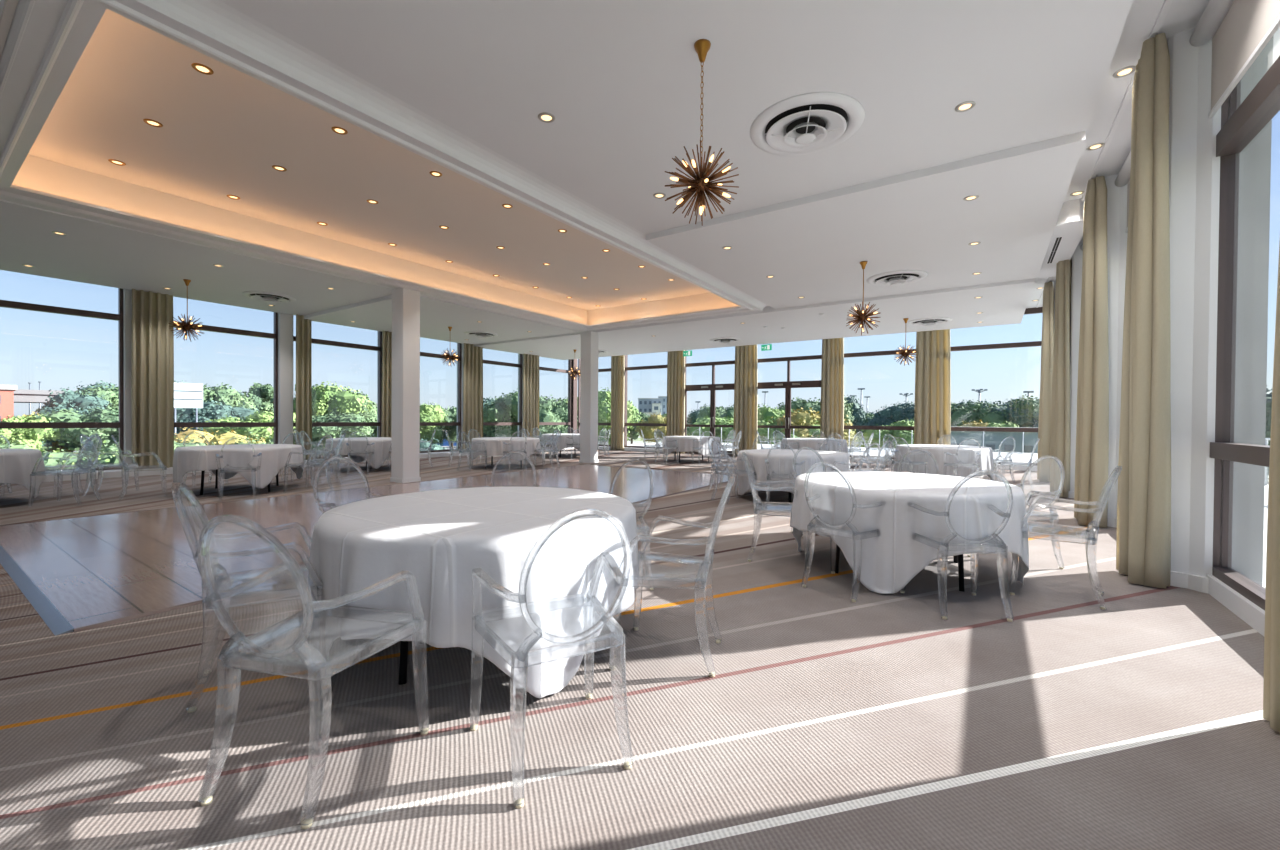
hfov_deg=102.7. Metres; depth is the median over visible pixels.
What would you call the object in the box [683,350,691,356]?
exit sign
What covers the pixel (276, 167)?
recessed light
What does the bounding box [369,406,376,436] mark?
leafy tree
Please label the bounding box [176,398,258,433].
leafy tree
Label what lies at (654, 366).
window
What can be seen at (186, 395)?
road sign
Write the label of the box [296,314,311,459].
curtain
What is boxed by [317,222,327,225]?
recessed light
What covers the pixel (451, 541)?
tablecloth
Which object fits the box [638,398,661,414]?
office building
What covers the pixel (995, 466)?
baseboard
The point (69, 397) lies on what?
leafy tree
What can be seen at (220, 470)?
armchair
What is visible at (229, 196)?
recessed light
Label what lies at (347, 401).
leafy tree
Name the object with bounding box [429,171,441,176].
recessed light
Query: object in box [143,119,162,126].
recessed light
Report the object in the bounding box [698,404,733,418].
leafy tree
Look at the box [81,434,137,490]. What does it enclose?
armchair
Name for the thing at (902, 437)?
leafy tree
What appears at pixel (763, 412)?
leafy tree
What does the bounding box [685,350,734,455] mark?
door
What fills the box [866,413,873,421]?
leafy tree
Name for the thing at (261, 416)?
leafy tree
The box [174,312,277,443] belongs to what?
window
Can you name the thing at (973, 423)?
leafy tree
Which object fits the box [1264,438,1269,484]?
terrace railing
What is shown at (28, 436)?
leafy tree
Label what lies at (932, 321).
air diffuser
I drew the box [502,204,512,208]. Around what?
recessed light
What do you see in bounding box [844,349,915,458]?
window
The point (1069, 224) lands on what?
ceiling
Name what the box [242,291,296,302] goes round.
air diffuser
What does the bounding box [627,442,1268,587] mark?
floor
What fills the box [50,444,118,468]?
bush
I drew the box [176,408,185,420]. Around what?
leafy tree
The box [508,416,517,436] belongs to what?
poplar tree
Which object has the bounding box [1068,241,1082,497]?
column
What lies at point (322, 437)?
armchair
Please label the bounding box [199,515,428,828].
armchair
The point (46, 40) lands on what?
trim
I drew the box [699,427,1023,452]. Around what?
terrace railing
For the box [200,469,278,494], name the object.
round table
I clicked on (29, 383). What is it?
street lamp
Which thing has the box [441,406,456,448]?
leafy tree
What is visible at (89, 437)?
armchair
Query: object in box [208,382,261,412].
leafy tree
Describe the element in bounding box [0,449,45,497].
tablecloth
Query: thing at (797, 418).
leafy tree
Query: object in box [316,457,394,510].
armchair
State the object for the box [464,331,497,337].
air diffuser
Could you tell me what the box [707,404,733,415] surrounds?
leafy tree
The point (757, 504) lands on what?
armchair
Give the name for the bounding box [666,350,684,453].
curtain
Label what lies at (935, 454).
tablecloth
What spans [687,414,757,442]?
leafy tree
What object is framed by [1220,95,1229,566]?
wall
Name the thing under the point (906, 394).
street lamp
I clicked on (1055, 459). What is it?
armchair
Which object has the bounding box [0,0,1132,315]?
ceiling panel
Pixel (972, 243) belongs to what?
recessed light
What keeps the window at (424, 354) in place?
in the wall at (285, 321)
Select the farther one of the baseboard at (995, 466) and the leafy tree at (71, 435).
the leafy tree at (71, 435)
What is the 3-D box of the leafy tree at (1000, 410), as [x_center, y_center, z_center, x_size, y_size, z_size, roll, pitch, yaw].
[45.577,0.608,65.987,7.871,7.820,9.912,1,1,13]
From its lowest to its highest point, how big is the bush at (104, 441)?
5.250 m
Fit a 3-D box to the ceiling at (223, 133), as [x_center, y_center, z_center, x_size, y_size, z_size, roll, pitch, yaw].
[-2.372,-3.206,8.566,5.170,0.100,10.730,1,1,34]
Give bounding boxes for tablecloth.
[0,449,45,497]
[173,444,302,488]
[308,486,639,697]
[325,437,391,468]
[471,437,540,460]
[541,433,579,453]
[662,436,720,456]
[735,449,849,494]
[780,438,847,452]
[790,471,1028,593]
[894,444,992,480]
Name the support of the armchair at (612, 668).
on the floor at (825, 720)
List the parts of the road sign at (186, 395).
post, post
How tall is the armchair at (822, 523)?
0.957 m
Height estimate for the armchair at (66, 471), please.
0.950 m
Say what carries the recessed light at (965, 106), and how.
attached to the ceiling panel at (620, 80)
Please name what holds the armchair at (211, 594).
on the floor at (825, 720)
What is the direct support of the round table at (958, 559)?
on the floor at (825, 720)
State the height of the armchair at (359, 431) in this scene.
0.950 m
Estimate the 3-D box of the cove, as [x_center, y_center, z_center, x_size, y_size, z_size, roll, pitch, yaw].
[-2.374,-2.917,8.569,5.110,0.482,10.670,1,1,34]
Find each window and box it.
[0,288,123,472]
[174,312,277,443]
[293,331,381,458]
[420,343,460,452]
[483,354,521,436]
[539,359,571,445]
[578,359,610,445]
[624,355,666,448]
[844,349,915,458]
[950,310,1042,465]
[1210,56,1279,610]
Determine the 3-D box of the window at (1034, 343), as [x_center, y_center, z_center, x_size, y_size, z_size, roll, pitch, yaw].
[9.556,-0.972,13.931,2.560,4.040,0.125,1,1,34]
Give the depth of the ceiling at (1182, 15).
4.63 m
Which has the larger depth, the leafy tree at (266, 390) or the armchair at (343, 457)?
the leafy tree at (266, 390)
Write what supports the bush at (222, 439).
on the ground
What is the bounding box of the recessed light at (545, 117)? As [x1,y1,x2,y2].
[538,112,554,122]
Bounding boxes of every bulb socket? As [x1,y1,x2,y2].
[670,177,693,183]
[677,189,694,204]
[683,161,694,173]
[692,160,699,178]
[699,191,702,214]
[704,154,713,176]
[708,187,730,197]
[711,167,729,178]
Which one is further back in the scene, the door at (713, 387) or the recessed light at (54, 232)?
the door at (713, 387)
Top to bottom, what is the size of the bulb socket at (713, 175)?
0.067 m
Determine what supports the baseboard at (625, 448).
attached to the wall at (574, 361)
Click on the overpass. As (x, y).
(20, 395)
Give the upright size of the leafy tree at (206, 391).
8.883 m
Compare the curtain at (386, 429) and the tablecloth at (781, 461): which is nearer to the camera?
the tablecloth at (781, 461)
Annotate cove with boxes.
[0,0,738,324]
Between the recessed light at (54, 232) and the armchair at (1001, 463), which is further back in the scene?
the armchair at (1001, 463)
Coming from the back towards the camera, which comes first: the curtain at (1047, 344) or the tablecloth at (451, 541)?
the curtain at (1047, 344)
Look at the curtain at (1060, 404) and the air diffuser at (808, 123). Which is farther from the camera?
the curtain at (1060, 404)
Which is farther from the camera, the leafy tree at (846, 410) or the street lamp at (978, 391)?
the street lamp at (978, 391)
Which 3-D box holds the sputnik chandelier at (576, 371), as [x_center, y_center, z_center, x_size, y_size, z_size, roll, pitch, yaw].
[-2.353,-2.163,18.474,0.529,1.111,0.543,1,1,34]
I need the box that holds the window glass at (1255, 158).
[1232,36,1272,585]
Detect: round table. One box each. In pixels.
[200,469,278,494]
[337,455,367,471]
[399,641,408,684]
[485,456,525,467]
[674,451,708,462]
[752,490,790,503]
[834,544,964,591]
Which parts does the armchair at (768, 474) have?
seat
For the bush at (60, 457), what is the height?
4.878 m
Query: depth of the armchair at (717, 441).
7.76 m
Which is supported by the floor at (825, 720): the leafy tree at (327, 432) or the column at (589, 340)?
the column at (589, 340)
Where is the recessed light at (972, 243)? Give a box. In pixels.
[968,242,980,245]
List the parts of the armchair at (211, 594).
backrest, leg, seat rail, leg, seat, armrest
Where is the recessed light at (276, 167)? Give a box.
[272,165,286,171]
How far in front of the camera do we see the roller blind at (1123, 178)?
5.90 m
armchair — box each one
[33,437,99,475]
[45,437,97,497]
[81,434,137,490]
[111,435,166,495]
[171,482,330,712]
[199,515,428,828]
[215,442,260,499]
[284,437,331,492]
[294,430,325,470]
[300,431,335,474]
[308,434,344,476]
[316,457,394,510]
[347,431,374,473]
[446,434,469,464]
[470,510,631,808]
[504,432,526,453]
[610,477,734,677]
[611,458,654,589]
[709,438,735,467]
[715,441,755,475]
[742,452,809,567]
[766,442,803,497]
[802,462,870,601]
[850,442,889,470]
[863,438,891,470]
[891,444,925,464]
[900,470,1012,621]
[945,453,980,467]
[968,459,1064,572]
[1000,441,1037,486]
[1010,466,1121,609]
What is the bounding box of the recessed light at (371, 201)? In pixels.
[367,199,378,203]
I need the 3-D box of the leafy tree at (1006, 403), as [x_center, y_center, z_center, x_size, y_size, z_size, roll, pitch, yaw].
[46.216,0.580,64.744,7.964,7.911,10.028,0,1,-8]
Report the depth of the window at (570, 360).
22.08 m
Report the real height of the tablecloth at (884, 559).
0.735 m
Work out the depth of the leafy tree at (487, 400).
66.76 m
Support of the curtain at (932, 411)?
hanging from the ceiling at (1182, 15)
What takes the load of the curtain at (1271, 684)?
hanging from the ceiling at (1182, 15)
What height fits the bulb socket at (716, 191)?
0.068 m
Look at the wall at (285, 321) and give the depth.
13.09 m
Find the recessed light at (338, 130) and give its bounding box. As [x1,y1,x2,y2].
[331,126,347,134]
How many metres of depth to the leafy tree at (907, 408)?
74.31 m
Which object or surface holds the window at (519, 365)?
in the wall at (285, 321)
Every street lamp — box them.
[28,382,30,414]
[38,381,40,408]
[858,388,864,408]
[899,393,912,402]
[972,389,986,401]
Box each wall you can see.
[123,289,522,469]
[568,307,1042,444]
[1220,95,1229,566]
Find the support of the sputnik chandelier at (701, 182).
hanging from the ceiling panel at (620, 80)
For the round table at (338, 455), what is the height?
0.741 m
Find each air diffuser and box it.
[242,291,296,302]
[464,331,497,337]
[598,350,608,353]
[710,337,740,343]
[750,92,864,155]
[867,270,927,285]
[907,317,951,325]
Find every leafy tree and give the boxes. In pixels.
[0,413,63,452]
[18,412,80,452]
[28,402,100,452]
[32,405,118,451]
[35,387,112,452]
[51,384,118,451]
[76,380,118,392]
[103,384,118,395]
[106,401,118,409]
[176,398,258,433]
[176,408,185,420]
[199,411,295,444]
[200,383,242,407]
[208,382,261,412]
[293,381,371,415]
[293,412,374,455]
[323,392,376,430]
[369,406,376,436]
[420,402,447,443]
[420,403,455,445]
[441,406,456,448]
[483,388,517,436]
[483,396,494,436]
[539,395,567,444]
[539,402,577,436]
[566,387,610,444]
[598,400,641,444]
[627,412,649,443]
[635,412,666,442]
[687,409,702,434]
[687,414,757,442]
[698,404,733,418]
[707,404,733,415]
[757,408,852,443]
[757,415,819,444]
[758,404,784,422]
[771,410,859,446]
[777,397,820,413]
[812,397,853,425]
[844,395,867,433]
[855,419,913,447]
[859,405,897,432]
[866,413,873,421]
[875,401,914,424]
[888,403,914,421]
[951,400,975,425]
[951,403,996,426]
[956,420,988,426]
[957,399,1038,426]
[976,399,1012,423]
[983,421,1018,426]
[990,399,1035,427]
[1002,397,1038,427]
[1008,394,1039,423]
[1265,397,1271,478]
[1266,385,1271,402]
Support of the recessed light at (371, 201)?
in the ceiling at (223, 133)
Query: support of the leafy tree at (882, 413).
on the ground
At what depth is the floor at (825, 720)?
2.29 m
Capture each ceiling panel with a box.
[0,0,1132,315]
[304,131,1084,344]
[474,278,1034,359]
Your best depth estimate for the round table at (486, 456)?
12.92 m
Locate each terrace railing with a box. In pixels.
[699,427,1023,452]
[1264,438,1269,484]
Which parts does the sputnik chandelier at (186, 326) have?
chain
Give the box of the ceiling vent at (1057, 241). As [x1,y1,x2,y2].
[1046,236,1063,263]
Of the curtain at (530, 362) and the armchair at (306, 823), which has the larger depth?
the curtain at (530, 362)
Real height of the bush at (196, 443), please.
5.088 m
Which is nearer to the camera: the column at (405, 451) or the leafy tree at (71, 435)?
the column at (405, 451)
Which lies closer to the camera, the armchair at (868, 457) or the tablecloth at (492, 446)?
the armchair at (868, 457)
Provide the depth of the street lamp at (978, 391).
74.92 m
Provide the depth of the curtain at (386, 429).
15.22 m
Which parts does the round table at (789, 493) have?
leg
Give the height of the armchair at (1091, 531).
0.957 m
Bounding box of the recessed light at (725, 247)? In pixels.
[722,246,732,249]
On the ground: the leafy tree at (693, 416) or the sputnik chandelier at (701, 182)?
the leafy tree at (693, 416)
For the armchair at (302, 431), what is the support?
on the floor at (825, 720)
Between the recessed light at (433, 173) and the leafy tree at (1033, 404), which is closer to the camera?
the recessed light at (433, 173)
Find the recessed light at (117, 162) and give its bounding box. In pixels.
[108,159,125,165]
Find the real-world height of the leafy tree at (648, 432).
6.030 m
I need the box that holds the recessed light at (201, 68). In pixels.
[191,63,213,74]
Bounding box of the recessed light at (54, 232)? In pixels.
[52,231,66,234]
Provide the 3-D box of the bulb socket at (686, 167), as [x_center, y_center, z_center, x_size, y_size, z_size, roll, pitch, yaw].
[0.357,-1.817,3.642,0.103,0.148,0.049,1,1,34]
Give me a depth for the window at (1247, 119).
3.74 m
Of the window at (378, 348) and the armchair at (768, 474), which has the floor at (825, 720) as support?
the armchair at (768, 474)
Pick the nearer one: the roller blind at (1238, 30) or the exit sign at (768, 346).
the roller blind at (1238, 30)
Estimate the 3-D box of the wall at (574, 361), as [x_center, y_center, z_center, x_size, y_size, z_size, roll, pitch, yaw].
[3.880,-1.030,17.847,17.030,4.250,0.310,1,1,34]
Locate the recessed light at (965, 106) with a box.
[954,101,975,111]
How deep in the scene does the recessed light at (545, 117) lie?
4.49 m
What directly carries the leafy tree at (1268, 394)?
on the ground
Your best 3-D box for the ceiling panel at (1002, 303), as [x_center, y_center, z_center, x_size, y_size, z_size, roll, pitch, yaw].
[1.884,-2.899,15.421,15.610,0.488,4.650,1,1,34]
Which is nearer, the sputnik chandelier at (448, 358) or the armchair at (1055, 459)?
the armchair at (1055, 459)
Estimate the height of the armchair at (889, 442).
0.950 m
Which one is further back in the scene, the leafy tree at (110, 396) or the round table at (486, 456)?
the leafy tree at (110, 396)
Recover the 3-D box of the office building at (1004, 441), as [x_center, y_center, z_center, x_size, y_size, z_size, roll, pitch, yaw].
[32.489,2.413,46.238,8.400,4.408,3.400,1,1,35]
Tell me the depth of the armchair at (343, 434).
9.50 m
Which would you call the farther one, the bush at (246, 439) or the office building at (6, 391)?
the office building at (6, 391)
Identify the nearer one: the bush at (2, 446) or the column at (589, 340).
the column at (589, 340)
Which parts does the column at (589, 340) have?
skirting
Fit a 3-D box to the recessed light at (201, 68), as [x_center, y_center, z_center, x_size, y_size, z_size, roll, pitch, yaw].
[-3.837,-3.121,4.491,0.152,0.009,0.152,1,1,34]
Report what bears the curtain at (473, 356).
hanging from the ceiling at (1182, 15)
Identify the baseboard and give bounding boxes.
[3,446,573,484]
[598,446,609,449]
[620,447,662,452]
[849,457,893,463]
[993,464,1036,470]
[1206,574,1264,635]
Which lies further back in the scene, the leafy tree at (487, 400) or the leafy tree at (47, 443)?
the leafy tree at (487, 400)
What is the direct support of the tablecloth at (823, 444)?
on the round table
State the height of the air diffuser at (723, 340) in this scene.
0.122 m
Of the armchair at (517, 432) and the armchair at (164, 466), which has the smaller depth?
the armchair at (164, 466)
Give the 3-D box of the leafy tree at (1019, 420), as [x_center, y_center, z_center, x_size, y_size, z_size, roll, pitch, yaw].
[48.399,0.558,63.363,10.162,8.017,8.070,0,1,-37]
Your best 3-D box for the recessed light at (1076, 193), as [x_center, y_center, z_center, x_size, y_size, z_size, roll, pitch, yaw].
[5.710,-3.022,6.683,0.152,0.009,0.152,1,1,34]
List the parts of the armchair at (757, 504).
backrest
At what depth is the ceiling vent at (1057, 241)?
7.98 m
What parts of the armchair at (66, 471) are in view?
seat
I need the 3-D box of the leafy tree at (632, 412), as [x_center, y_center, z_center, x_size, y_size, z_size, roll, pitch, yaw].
[-4.027,0.437,59.991,7.506,7.546,7.528,1,1,16]
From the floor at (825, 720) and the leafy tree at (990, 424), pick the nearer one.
the floor at (825, 720)
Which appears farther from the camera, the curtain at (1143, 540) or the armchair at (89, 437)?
the armchair at (89, 437)
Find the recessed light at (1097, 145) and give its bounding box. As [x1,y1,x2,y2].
[1086,143,1104,149]
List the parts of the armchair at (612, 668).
seat, leg, seat rail, backrest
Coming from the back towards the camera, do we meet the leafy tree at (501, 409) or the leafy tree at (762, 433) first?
the leafy tree at (501, 409)
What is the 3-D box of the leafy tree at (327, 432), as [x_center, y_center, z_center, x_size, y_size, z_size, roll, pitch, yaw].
[-30.993,1.310,51.830,7.598,5.562,8.455,0,1,-43]
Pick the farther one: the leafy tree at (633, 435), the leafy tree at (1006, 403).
the leafy tree at (633, 435)
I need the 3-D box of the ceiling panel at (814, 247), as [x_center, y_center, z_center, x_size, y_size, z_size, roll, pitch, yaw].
[-0.919,-2.907,11.262,15.650,0.428,5.380,1,1,34]
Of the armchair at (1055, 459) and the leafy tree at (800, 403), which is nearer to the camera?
the armchair at (1055, 459)
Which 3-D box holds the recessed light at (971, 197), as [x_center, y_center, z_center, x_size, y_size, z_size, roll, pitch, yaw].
[3.792,-2.598,5.861,0.152,0.009,0.152,1,1,34]
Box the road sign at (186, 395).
[174,383,202,434]
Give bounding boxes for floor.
[0,449,1279,849]
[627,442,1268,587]
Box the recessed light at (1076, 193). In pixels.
[1070,191,1084,195]
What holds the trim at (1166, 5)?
attached to the wall at (574, 361)
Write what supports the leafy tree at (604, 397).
on the ground
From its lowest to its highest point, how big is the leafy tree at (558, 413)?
6.741 m
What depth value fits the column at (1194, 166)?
3.88 m
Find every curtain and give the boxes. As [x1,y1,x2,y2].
[131,289,173,469]
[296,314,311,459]
[381,331,391,436]
[462,343,482,450]
[523,354,538,437]
[610,355,624,450]
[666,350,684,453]
[733,345,757,455]
[820,338,843,438]
[914,329,950,444]
[1037,281,1053,481]
[1050,259,1070,497]
[1074,176,1108,527]
[1116,33,1170,588]
[1263,242,1279,731]
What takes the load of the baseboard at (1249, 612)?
attached to the wall at (1229, 95)
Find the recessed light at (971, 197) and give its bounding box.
[963,195,978,200]
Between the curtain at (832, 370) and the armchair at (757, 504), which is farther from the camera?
the curtain at (832, 370)
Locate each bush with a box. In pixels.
[0,436,118,456]
[33,439,118,468]
[48,455,71,468]
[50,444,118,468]
[61,440,118,467]
[115,432,273,453]
[174,427,266,444]
[174,432,273,446]
[370,433,446,450]
[420,436,456,450]
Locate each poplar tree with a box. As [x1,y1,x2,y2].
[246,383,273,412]
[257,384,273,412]
[312,385,332,455]
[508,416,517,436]
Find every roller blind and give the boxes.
[1114,151,1130,232]
[1190,0,1279,117]
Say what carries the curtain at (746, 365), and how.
hanging from the ceiling at (1182, 15)
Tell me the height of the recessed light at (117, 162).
0.009 m
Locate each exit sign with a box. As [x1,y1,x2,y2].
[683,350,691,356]
[761,343,771,350]
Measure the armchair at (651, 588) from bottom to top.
0.957 m
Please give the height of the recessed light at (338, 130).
0.009 m
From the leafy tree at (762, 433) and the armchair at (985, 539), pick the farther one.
the leafy tree at (762, 433)
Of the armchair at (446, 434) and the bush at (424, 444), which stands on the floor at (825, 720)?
the armchair at (446, 434)
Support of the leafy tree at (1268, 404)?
on the ground
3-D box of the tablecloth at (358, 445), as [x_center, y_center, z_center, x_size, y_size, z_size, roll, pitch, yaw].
[-6.624,0.658,12.417,1.729,0.668,1.735,1,1,34]
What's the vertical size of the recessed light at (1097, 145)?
0.009 m
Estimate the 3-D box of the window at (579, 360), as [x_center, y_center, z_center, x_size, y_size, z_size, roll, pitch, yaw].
[-1.762,-1.136,21.624,2.170,4.040,0.125,1,1,34]
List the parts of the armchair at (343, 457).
armrest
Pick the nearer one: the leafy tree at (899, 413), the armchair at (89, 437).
the armchair at (89, 437)
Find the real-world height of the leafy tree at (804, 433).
5.807 m
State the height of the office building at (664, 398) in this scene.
17.316 m
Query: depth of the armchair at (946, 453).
9.44 m
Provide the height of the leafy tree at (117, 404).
6.563 m
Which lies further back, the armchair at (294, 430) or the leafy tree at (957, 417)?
the leafy tree at (957, 417)
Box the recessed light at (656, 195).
[653,193,665,198]
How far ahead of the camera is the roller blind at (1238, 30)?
3.42 m
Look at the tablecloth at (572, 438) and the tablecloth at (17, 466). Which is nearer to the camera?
the tablecloth at (17, 466)
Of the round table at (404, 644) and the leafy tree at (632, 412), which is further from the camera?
the leafy tree at (632, 412)
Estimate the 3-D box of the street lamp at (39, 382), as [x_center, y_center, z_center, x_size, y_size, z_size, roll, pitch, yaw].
[-106.505,-2.315,90.838,1.100,10.869,0.320,1,1,34]
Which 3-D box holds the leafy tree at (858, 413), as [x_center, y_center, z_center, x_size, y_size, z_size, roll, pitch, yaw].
[33.232,-0.363,83.652,7.732,9.217,9.736,1,1,17]
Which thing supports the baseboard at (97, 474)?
attached to the wall at (285, 321)
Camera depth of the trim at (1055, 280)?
10.81 m
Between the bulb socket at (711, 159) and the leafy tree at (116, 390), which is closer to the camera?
the bulb socket at (711, 159)
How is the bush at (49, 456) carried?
on the ground
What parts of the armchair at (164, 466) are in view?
seat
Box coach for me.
[437,437,456,445]
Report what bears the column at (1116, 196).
attached to the wall at (1229, 95)
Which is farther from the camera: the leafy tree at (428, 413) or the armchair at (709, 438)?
the leafy tree at (428, 413)
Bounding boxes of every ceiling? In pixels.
[28,9,709,310]
[1026,0,1279,307]
[1038,199,1084,277]
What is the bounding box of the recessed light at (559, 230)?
[558,229,566,232]
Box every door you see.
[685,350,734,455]
[757,355,821,437]
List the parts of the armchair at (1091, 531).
armrest, seat, seat rail, backrest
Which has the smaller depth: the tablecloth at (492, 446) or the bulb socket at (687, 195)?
the bulb socket at (687, 195)
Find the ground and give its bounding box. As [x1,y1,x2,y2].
[627,435,1268,484]
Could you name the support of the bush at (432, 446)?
on the ground
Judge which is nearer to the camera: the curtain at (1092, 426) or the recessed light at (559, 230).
the curtain at (1092, 426)
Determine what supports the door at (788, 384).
in the wall at (574, 361)
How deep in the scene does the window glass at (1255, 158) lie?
3.73 m
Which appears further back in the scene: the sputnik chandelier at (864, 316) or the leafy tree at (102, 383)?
the leafy tree at (102, 383)
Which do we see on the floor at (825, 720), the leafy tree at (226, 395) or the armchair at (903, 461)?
the armchair at (903, 461)
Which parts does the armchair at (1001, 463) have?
seat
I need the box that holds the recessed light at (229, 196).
[227,195,239,199]
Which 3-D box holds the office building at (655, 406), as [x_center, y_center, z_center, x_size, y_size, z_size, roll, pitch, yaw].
[8.220,-4.355,261.840,4.400,13.140,14.400,0,1,2]
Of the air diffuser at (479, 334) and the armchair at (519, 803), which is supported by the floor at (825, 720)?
the armchair at (519, 803)
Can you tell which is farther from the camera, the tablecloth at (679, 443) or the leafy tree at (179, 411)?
the leafy tree at (179, 411)
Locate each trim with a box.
[0,0,767,331]
[1036,0,1172,307]
[1054,280,1055,323]
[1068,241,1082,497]
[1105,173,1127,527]
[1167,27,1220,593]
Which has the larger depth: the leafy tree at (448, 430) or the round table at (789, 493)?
the leafy tree at (448, 430)
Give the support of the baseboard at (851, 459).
attached to the wall at (574, 361)
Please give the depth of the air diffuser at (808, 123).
4.51 m
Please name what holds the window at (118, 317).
in the wall at (285, 321)
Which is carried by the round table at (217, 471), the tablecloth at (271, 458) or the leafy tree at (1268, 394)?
the tablecloth at (271, 458)
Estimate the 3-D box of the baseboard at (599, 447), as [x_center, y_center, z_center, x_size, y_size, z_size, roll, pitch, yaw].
[-1.804,0.952,21.606,2.170,0.125,0.400,1,1,34]
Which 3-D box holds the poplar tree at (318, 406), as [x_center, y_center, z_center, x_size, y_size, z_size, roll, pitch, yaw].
[-35.931,-0.308,57.989,3.930,8.604,3.957,0,1,-5]
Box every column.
[390,287,420,482]
[579,331,598,462]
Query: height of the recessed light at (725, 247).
0.009 m
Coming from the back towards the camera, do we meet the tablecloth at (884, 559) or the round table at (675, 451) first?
the round table at (675, 451)
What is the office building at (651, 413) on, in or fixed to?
on the ground
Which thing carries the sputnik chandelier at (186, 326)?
hanging from the ceiling panel at (620, 80)
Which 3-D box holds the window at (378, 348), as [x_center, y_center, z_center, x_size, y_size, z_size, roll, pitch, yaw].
[-8.465,-1.111,14.382,0.125,4.040,2.420,1,1,34]
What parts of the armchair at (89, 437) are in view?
seat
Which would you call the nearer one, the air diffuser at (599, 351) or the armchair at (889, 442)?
the armchair at (889, 442)
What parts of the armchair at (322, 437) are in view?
seat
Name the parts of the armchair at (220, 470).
seat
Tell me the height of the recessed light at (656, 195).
0.009 m
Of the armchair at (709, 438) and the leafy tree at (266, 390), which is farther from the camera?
the leafy tree at (266, 390)
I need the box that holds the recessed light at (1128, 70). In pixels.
[1113,66,1135,77]
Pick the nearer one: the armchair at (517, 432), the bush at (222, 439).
the armchair at (517, 432)
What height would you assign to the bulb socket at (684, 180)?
0.052 m
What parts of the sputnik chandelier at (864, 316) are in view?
chain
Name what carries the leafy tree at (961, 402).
on the ground
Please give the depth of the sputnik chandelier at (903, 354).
12.43 m
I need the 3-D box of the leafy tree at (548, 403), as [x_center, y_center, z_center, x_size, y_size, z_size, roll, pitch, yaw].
[-11.524,0.073,60.400,7.427,8.154,8.264,0,1,-34]
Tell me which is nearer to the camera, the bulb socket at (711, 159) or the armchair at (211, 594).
the armchair at (211, 594)
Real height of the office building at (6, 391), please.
7.441 m
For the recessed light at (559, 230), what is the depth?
8.28 m
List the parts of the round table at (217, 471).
leg, leg, leg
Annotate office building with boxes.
[0,385,16,442]
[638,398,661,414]
[639,412,655,416]
[652,403,660,414]
[658,396,666,414]
[950,427,1037,452]
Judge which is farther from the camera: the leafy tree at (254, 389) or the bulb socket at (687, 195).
the leafy tree at (254, 389)
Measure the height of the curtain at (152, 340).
4.224 m
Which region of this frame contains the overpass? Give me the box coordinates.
[14,389,77,452]
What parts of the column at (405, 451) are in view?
skirting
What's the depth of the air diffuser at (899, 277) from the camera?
9.05 m
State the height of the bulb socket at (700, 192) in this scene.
0.178 m
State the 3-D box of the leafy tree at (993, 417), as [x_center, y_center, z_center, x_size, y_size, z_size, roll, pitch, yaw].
[45.648,0.623,65.073,9.084,7.810,9.428,0,1,-27]
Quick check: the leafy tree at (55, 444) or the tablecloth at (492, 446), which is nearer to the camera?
the tablecloth at (492, 446)
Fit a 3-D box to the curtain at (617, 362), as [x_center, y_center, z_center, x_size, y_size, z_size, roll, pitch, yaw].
[-0.910,-1.094,20.733,0.689,4.224,0.201,1,1,34]
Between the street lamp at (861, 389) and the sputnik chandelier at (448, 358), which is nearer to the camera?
the sputnik chandelier at (448, 358)
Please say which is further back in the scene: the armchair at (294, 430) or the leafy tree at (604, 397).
the leafy tree at (604, 397)
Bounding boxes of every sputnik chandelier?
[168,279,203,340]
[439,327,459,365]
[567,349,579,379]
[665,39,738,225]
[846,261,880,335]
[894,318,916,365]
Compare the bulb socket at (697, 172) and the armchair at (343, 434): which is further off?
the armchair at (343, 434)
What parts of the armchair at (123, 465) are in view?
seat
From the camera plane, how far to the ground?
113.61 m
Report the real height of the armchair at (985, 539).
0.957 m
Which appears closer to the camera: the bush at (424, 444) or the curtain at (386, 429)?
the curtain at (386, 429)
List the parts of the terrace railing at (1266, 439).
post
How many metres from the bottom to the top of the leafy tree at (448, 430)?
7.024 m
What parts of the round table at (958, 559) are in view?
leg, leg, leg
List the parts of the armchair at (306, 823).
leg, backrest, leg, seat, leg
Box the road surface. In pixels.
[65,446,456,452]
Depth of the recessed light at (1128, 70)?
4.36 m
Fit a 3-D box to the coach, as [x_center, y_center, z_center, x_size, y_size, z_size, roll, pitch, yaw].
[-31.050,2.049,84.508,11.000,3.400,2.500,0,1,-20]

